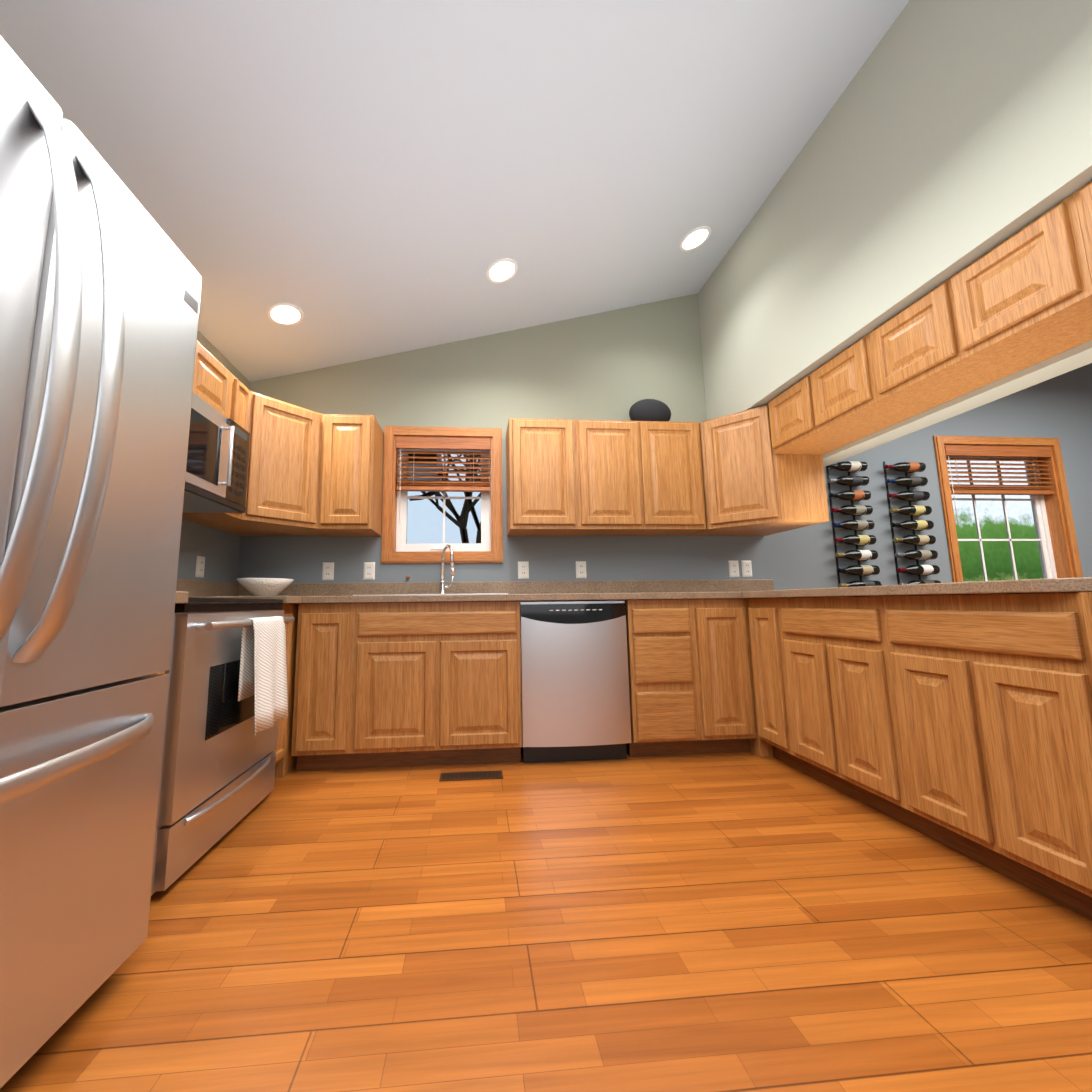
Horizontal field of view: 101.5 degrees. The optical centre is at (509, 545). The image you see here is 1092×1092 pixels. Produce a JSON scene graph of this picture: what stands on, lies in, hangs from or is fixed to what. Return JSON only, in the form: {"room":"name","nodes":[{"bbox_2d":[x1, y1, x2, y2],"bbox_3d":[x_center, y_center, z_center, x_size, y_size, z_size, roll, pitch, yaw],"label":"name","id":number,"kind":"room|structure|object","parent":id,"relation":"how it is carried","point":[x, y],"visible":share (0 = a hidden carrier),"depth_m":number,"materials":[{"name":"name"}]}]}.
{"room":"kitchen","nodes":[
{"label":"kitchen","id":0,"kind":"room"},
{"bbox_2d":[177,331,252,583],"bbox_3d":[-1.682,-1.386,0.189,0.150,4.600,5.940,0,-7,-5],"label":"wall","id":1,"kind":"structure","parent":0,"point":[221,550],"depth_m":2.71,"materials":[{"name":"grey paint"}]},
{"bbox_2d":[195,556,204,577],"bbox_3d":[-1.792,0.120,2.583,0.010,0.122,0.076,0,-7,-5],"label":"electrical outlet","id":2,"kind":"object","parent":1,"relation":"attached to","point":[200,563],"visible":1,"depth_m":2.57,"materials":[{"name":"white plastic"}]},
{"bbox_2d":[176,579,237,596],"bbox_3d":[-1.783,0.252,2.572,0.020,0.100,0.828,0,-7,-5],"label":"backsplash","id":3,"kind":"structure","parent":1,"relation":"attached to","point":[184,587],"depth_m":2.58,"materials":[{"name":"brown stone"}]},
{"bbox_2d":[193,341,237,420],"bbox_3d":[-1.597,-0.778,2.139,0.325,0.323,0.378,0,-7,-5],"label":"upper cabinet","id":4,"kind":"object","parent":1,"relation":"attached to","point":[214,384],"depth_m":2.17,"materials":[{"name":"brown wood"}]},
{"bbox_2d":[182,392,249,512],"bbox_3d":[-1.508,-0.428,1.909,0.459,0.425,0.752,0,-7,-5],"label":"microwave","id":5,"kind":"object","parent":4,"relation":"attached to","point":[217,464],"visible":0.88,"depth_m":2.02,"materials":[{"name":"silver metal"}]},
{"bbox_2d":[182,380,253,520],"bbox_3d":[-1.617,-0.530,2.392,0.325,0.750,0.186,0,-7,-5],"label":"upper cabinet","id":6,"kind":"object","parent":1,"relation":"attached to","point":[244,399],"depth_m":2.44,"materials":[{"name":"brown wood"}]},
{"bbox_2d":[191,392,321,535],"bbox_3d":[-1.507,-0.479,2.800,0.610,0.750,0.609,0,-7,-5],"label":"upper cabinet","id":7,"kind":"object","parent":1,"relation":"attached to","point":[286,439],"depth_m":2.65,"materials":[{"name":"brown wood"}]},
{"bbox_2d":[0,0,908,381],"bbox_3d":[1.926,-2.486,0.707,7.430,1.977,6.110,0,-7,-5],"label":"ceiling","id":8,"kind":"structure","parent":0,"point":[354,180],"depth_m":1.93,"materials":[{"name":"paint"}]},
{"bbox_2d":[266,303,303,325],"bbox_3d":[-1.321,-1.362,2.622,0.194,0.054,0.200,0,-7,-5],"label":"recessed light","id":9,"kind":"object","parent":8,"relation":"in","point":[284,314],"visible":1,"depth_m":2.62,"materials":[{"name":"white plastic"}]},
{"bbox_2d":[486,258,517,283],"bbox_3d":[-0.047,-1.688,2.736,0.194,0.054,0.200,0,-7,-5],"label":"recessed light","id":10,"kind":"object","parent":8,"relation":"in","point":[502,270],"visible":1,"depth_m":2.73,"materials":[{"name":"white plastic"}]},
{"bbox_2d":[679,226,710,251],"bbox_3d":[1.213,-2.005,2.909,0.194,0.054,0.200,0,-7,-5],"label":"recessed light","id":11,"kind":"object","parent":8,"relation":"in","point":[695,238],"visible":1,"depth_m":2.90,"materials":[{"name":"white plastic"}]},
{"bbox_2d":[0,752,1091,1091],"bbox_3d":[1.968,0.924,0.270,7.430,0.050,6.110,0,-7,-5],"label":"floor","id":12,"kind":"structure","parent":0,"point":[728,922],"depth_m":1.13,"materials":[{"name":"laminate"}]},
{"bbox_2d":[0,35,201,1088],"bbox_3d":[-1.194,0.060,0.744,0.856,1.860,0.910,0,-7,-5],"label":"refrigerator","id":13,"kind":"object","parent":12,"relation":"on","point":[100,283],"visible":1,"depth_m":0.88,"materials":[{"name":"silver metal"}]},
{"bbox_2d":[154,601,185,673],"bbox_3d":[-1.375,0.616,1.248,0.620,0.890,0.227,0,-7,-5],"label":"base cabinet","id":14,"kind":"object","parent":12,"relation":"on","point":[176,602],"depth_m":1.39,"materials":[{"name":"brown wood"}]},
{"bbox_2d":[151,597,294,895],"bbox_3d":[-1.360,0.668,1.745,0.704,0.913,0.756,0,-7,-5],"label":"range oven","id":15,"kind":"object","parent":12,"relation":"on","point":[217,778],"visible":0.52,"depth_m":1.55,"materials":[{"name":"silver metal"}]},
{"bbox_2d":[238,616,287,735],"bbox_3d":[-1.014,0.521,1.855,0.085,0.444,0.282,0,-7,-5],"label":"hanging towel","id":16,"kind":"object","parent":15,"relation":"hanging from","point":[263,674],"visible":1,"depth_m":1.81,"materials":[{"name":"fabric"}]},
{"bbox_2d":[186,601,297,777],"bbox_3d":[-1.453,0.742,2.224,0.620,0.890,0.211,0,-7,-5],"label":"base cabinet","id":17,"kind":"object","parent":12,"relation":"on","point":[282,762],"depth_m":2.33,"materials":[{"name":"brown wood"}]},
{"bbox_2d":[290,605,353,770],"bbox_3d":[-1.020,0.794,2.669,0.300,0.890,0.620,0,-7,-5],"label":"base cabinet","id":18,"kind":"object","parent":12,"relation":"on","point":[322,719],"depth_m":2.38,"materials":[{"name":"brown wood"}]},
{"bbox_2d":[350,601,521,768],"bbox_3d":[-0.414,0.793,2.718,0.915,0.890,0.620,0,-7,-5],"label":"base cabinet","id":19,"kind":"object","parent":12,"relation":"on","point":[436,682],"depth_m":2.43,"materials":[{"name":"brown wood"}]},
{"bbox_2d":[175,593,741,604],"bbox_3d":[-0.229,0.317,2.689,3.138,0.038,0.828,0,-7,-5],"label":"countertop","id":20,"kind":"structure","parent":19,"relation":"on","point":[386,598],"depth_m":2.49,"materials":[{"name":"brown stone"}]},
{"bbox_2d":[236,578,293,595],"bbox_3d":[-1.474,0.256,2.684,0.310,0.110,0.310,0,-7,-5],"label":"bowl","id":21,"kind":"object","parent":20,"relation":"on","point":[264,586],"visible":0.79,"depth_m":2.60,"materials":[{"name":"white ceramic"}]},
{"bbox_2d":[362,593,381,596],"bbox_3d":[-0.661,0.396,2.723,0.375,0.190,0.385,0,-7,-5],"label":"sink","id":22,"kind":"object","parent":20,"relation":"in","point":[363,594],"depth_m":2.49,"materials":[{"name":"silver metal"}]},
{"bbox_2d":[438,545,454,592],"bbox_3d":[-0.415,0.157,2.945,0.118,0.335,0.192,0,-7,-5],"label":"faucet","id":23,"kind":"object","parent":20,"relation":"on","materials":[{"name":"silver metal"}]},
{"bbox_2d":[439,770,502,781],"bbox_3d":[-0.196,1.179,2.284,0.320,0.006,0.100,0,-7,-5],"label":"floor vent","id":24,"kind":"object","parent":12,"relation":"in","point":[475,775],"visible":1,"depth_m":2.27,"materials":[{"name":"black plastic"}]},
{"bbox_2d":[520,601,630,762],"bbox_3d":[0.347,0.791,2.757,0.604,0.885,0.606,0,-7,-5],"label":"dishwasher","id":25,"kind":"object","parent":12,"relation":"on","point":[575,699],"visible":0.96,"depth_m":2.47,"materials":[{"name":"silver metal"}]},
{"bbox_2d":[625,601,705,756],"bbox_3d":[0.854,0.791,2.820,0.380,0.890,0.620,0,-7,-5],"label":"base cabinet","id":26,"kind":"object","parent":12,"relation":"on","point":[665,666],"depth_m":2.53,"materials":[{"name":"brown wood"}]},
{"bbox_2d":[698,597,757,755],"bbox_3d":[1.213,0.790,2.849,0.340,0.890,0.620,0,-7,-5],"label":"base cabinet","id":27,"kind":"object","parent":12,"relation":"on","point":[727,703],"depth_m":2.56,"materials":[{"name":"brown wood"}]},
{"bbox_2d":[746,597,785,762],"bbox_3d":[1.707,0.733,2.449,0.620,0.890,0.271,0,-7,-5],"label":"base cabinet","id":28,"kind":"object","parent":12,"relation":"on","point":[759,615],"depth_m":2.46,"materials":[{"name":"brown wood"}]},
{"bbox_2d":[770,597,897,820],"bbox_3d":[1.741,0.677,2.018,0.620,0.890,0.600,0,-7,-5],"label":"base cabinet","id":29,"kind":"object","parent":12,"relation":"on","point":[830,686],"depth_m":1.98,"materials":[{"name":"brown wood"}]},
{"bbox_2d":[870,593,1091,920],"bbox_3d":[1.797,0.600,1.422,0.635,0.890,0.608,0,-7,-5],"label":"base cabinet","id":30,"kind":"object","parent":12,"relation":"on","point":[956,717],"depth_m":1.36,"materials":[{"name":"brown wood"}]},
{"bbox_2d":[742,577,1091,596],"bbox_3d":[2.018,0.232,2.231,1.268,0.038,2.112,0,-7,-5],"label":"countertop","id":31,"kind":"structure","parent":30,"relation":"on","point":[1083,584],"depth_m":1.48,"materials":[{"name":"brown stone"}]},
{"bbox_2d":[237,293,1091,601],"bbox_3d":[1.703,-1.002,3.512,7.430,4.600,0.150,0,-7,-5],"label":"wall","id":32,"kind":"structure","parent":0,"point":[613,365],"depth_m":3.34,"materials":[{"name":"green paint"}]},
{"bbox_2d":[322,562,333,579],"bbox_3d":[-1.242,0.173,3.042,0.076,0.122,0.010,0,-7,-5],"label":"electrical outlet","id":33,"kind":"object","parent":32,"relation":"attached to","point":[328,571],"visible":1,"depth_m":3.04,"materials":[{"name":"white plastic"}]},
{"bbox_2d":[314,414,383,535],"bbox_3d":[-1.051,-0.462,2.978,0.328,0.750,0.324,0,-7,-5],"label":"upper cabinet","id":34,"kind":"object","parent":32,"relation":"attached to","point":[350,491],"depth_m":2.83,"materials":[{"name":"brown wood"}]},
{"bbox_2d":[363,562,374,579],"bbox_3d":[-0.968,0.172,3.065,0.076,0.122,0.010,0,-7,-5],"label":"electrical outlet","id":35,"kind":"object","parent":32,"relation":"attached to","point":[369,571],"visible":1,"depth_m":3.06,"materials":[{"name":"white plastic"}]},
{"bbox_2d":[381,426,502,562],"bbox_3d":[-0.478,-0.363,3.235,0.844,0.989,0.157,0,-7,-5],"label":"kitchen window","id":36,"kind":"structure","parent":32,"relation":"in","point":[467,527],"depth_m":3.24,"materials":[{"name":"brown wood"}]},
{"bbox_2d":[396,437,489,523],"bbox_3d":[-0.476,-0.463,3.211,0.674,0.630,0.066,0,-7,-5],"label":"window blind","id":37,"kind":"object","parent":36,"relation":"attached to","point":[441,485],"visible":0.98,"depth_m":3.22,"materials":[{"name":"brown wood"}]},
{"bbox_2d":[238,579,773,596],"bbox_3d":[0.067,0.300,3.124,3.758,0.100,0.020,0,-7,-5],"label":"backsplash","id":38,"kind":"structure","parent":32,"relation":"attached to","point":[294,589],"depth_m":3.12,"materials":[{"name":"brown stone"}]},
{"bbox_2d":[518,561,528,578],"bbox_3d":[0.098,0.170,3.151,0.076,0.122,0.010,0,-7,-5],"label":"electrical outlet","id":39,"kind":"object","parent":32,"relation":"attached to","point":[523,569],"visible":1,"depth_m":3.15,"materials":[{"name":"white plastic"}]},
{"bbox_2d":[506,418,581,535],"bbox_3d":[0.212,-0.464,3.080,0.446,0.750,0.324,0,-7,-5],"label":"upper cabinet","id":40,"kind":"object","parent":32,"relation":"attached to","point":[544,478],"depth_m":2.93,"materials":[{"name":"brown wood"}]},
{"bbox_2d":[576,561,586,577],"bbox_3d":[0.512,0.170,3.184,0.076,0.122,0.010,0,-7,-5],"label":"electrical outlet","id":41,"kind":"object","parent":32,"relation":"attached to","point":[580,569],"visible":1,"depth_m":3.18,"materials":[{"name":"white plastic"}]},
{"bbox_2d":[574,420,645,535],"bbox_3d":[0.651,-0.464,3.116,0.435,0.750,0.324,0,-7,-5],"label":"upper cabinet","id":42,"kind":"object","parent":32,"relation":"attached to","point":[609,451],"depth_m":2.96,"materials":[{"name":"brown wood"}]},
{"bbox_2d":[638,421,709,535],"bbox_3d":[1.085,-0.465,3.151,0.435,0.750,0.324,0,-7,-5],"label":"upper cabinet","id":43,"kind":"object","parent":32,"relation":"attached to","point":[671,451],"depth_m":3.00,"materials":[{"name":"brown wood"}]},
{"bbox_2d":[629,399,670,421],"bbox_3d":[1.002,-0.949,3.211,0.325,0.222,0.140,0,-7,-5],"label":"speaker","id":44,"kind":"object","parent":43,"relation":"on","point":[649,410],"visible":0.65,"depth_m":3.15},
{"bbox_2d":[728,561,739,576],"bbox_3d":[1.654,0.168,3.276,0.076,0.122,0.010,0,-7,-5],"label":"electrical outlet","id":45,"kind":"object","parent":32,"relation":"attached to","point":[733,568],"visible":1,"depth_m":3.27,"materials":[{"name":"white plastic"}]},
{"bbox_2d":[741,560,751,576],"bbox_3d":[1.753,0.167,3.284,0.076,0.122,0.010,0,-7,-5],"label":"electrical outlet","id":46,"kind":"object","parent":32,"relation":"attached to","point":[746,568],"visible":1,"depth_m":3.28,"materials":[{"name":"white plastic"}]},
{"bbox_2d":[698,405,828,535],"bbox_3d":[1.629,-0.484,3.053,0.610,0.750,0.609,0,-7,-5],"label":"upper cabinet","id":47,"kind":"object","parent":32,"relation":"attached to","point":[750,492],"depth_m":2.83,"materials":[{"name":"brown wood"}]},
{"bbox_2d":[766,379,862,456],"bbox_3d":[1.796,-0.760,2.609,0.348,0.341,0.360,0,-7,-5],"label":"upper cabinet","id":48,"kind":"object","parent":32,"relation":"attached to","point":[787,427],"depth_m":2.61,"materials":[{"name":"brown wood"}]},
{"bbox_2d":[802,341,928,436],"bbox_3d":[1.824,-0.806,2.252,0.348,0.341,0.361,0,-7,-5],"label":"upper cabinet","id":49,"kind":"object","parent":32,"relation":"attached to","point":[836,406],"depth_m":2.26,"materials":[{"name":"brown wood"}]},
{"bbox_2d":[826,461,940,586],"bbox_3d":[2.812,0.010,3.337,0.780,1.368,0.111,0,-7,-5],"label":"wine rack","id":50,"kind":"object","parent":32,"relation":"attached to","point":[862,525],"visible":0.67,"depth_m":3.34,"materials":[{"name":"metal"}]},
{"bbox_2d":[858,286,1022,408],"bbox_3d":[1.853,-0.852,1.896,0.348,0.341,0.360,0,-7,-5],"label":"upper cabinet","id":51,"kind":"object","parent":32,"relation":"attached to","point":[906,358],"depth_m":1.89,"materials":[{"name":"brown wood"}]},
{"bbox_2d":[933,436,1082,581],"bbox_3d":[3.932,-0.222,3.572,1.104,1.309,0.157,0,-7,-5],"label":"dining room window","id":52,"kind":"structure","parent":32,"relation":"in","point":[1002,537],"depth_m":3.60,"materials":[{"name":"brown wood"}]},
{"bbox_2d":[944,446,1054,523],"bbox_3d":[3.931,-0.481,3.568,0.934,0.630,0.066,0,-7,-5],"label":"window blind","id":53,"kind":"object","parent":52,"relation":"attached to","point":[970,489],"visible":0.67,"depth_m":3.58,"materials":[{"name":"brown wood"}]},
{"bbox_2d":[938,204,1091,368],"bbox_3d":[1.882,-0.898,1.540,0.348,0.341,0.360,0,-7,-5],"label":"upper cabinet","id":54,"kind":"object","parent":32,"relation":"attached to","point":[1016,305],"depth_m":1.54,"materials":[{"name":"brown wood"}]},
{"bbox_2d":[1058,181,1091,300],"bbox_3d":[1.910,-0.944,1.184,0.348,0.341,0.359,0,-7,-5],"label":"upper cabinet","id":55,"kind":"object","parent":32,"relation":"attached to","point":[1076,208],"depth_m":1.36,"materials":[{"name":"brown wood"}]},
{"bbox_2d":[698,0,1091,466],"bbox_3d":[2.005,-2.259,0.608,0.530,2.850,5.960,0,-7,-5],"label":"wall","id":56,"kind":"structure","parent":0,"point":[948,139],"depth_m":1.86,"materials":[{"name":"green paint"}]}
]}

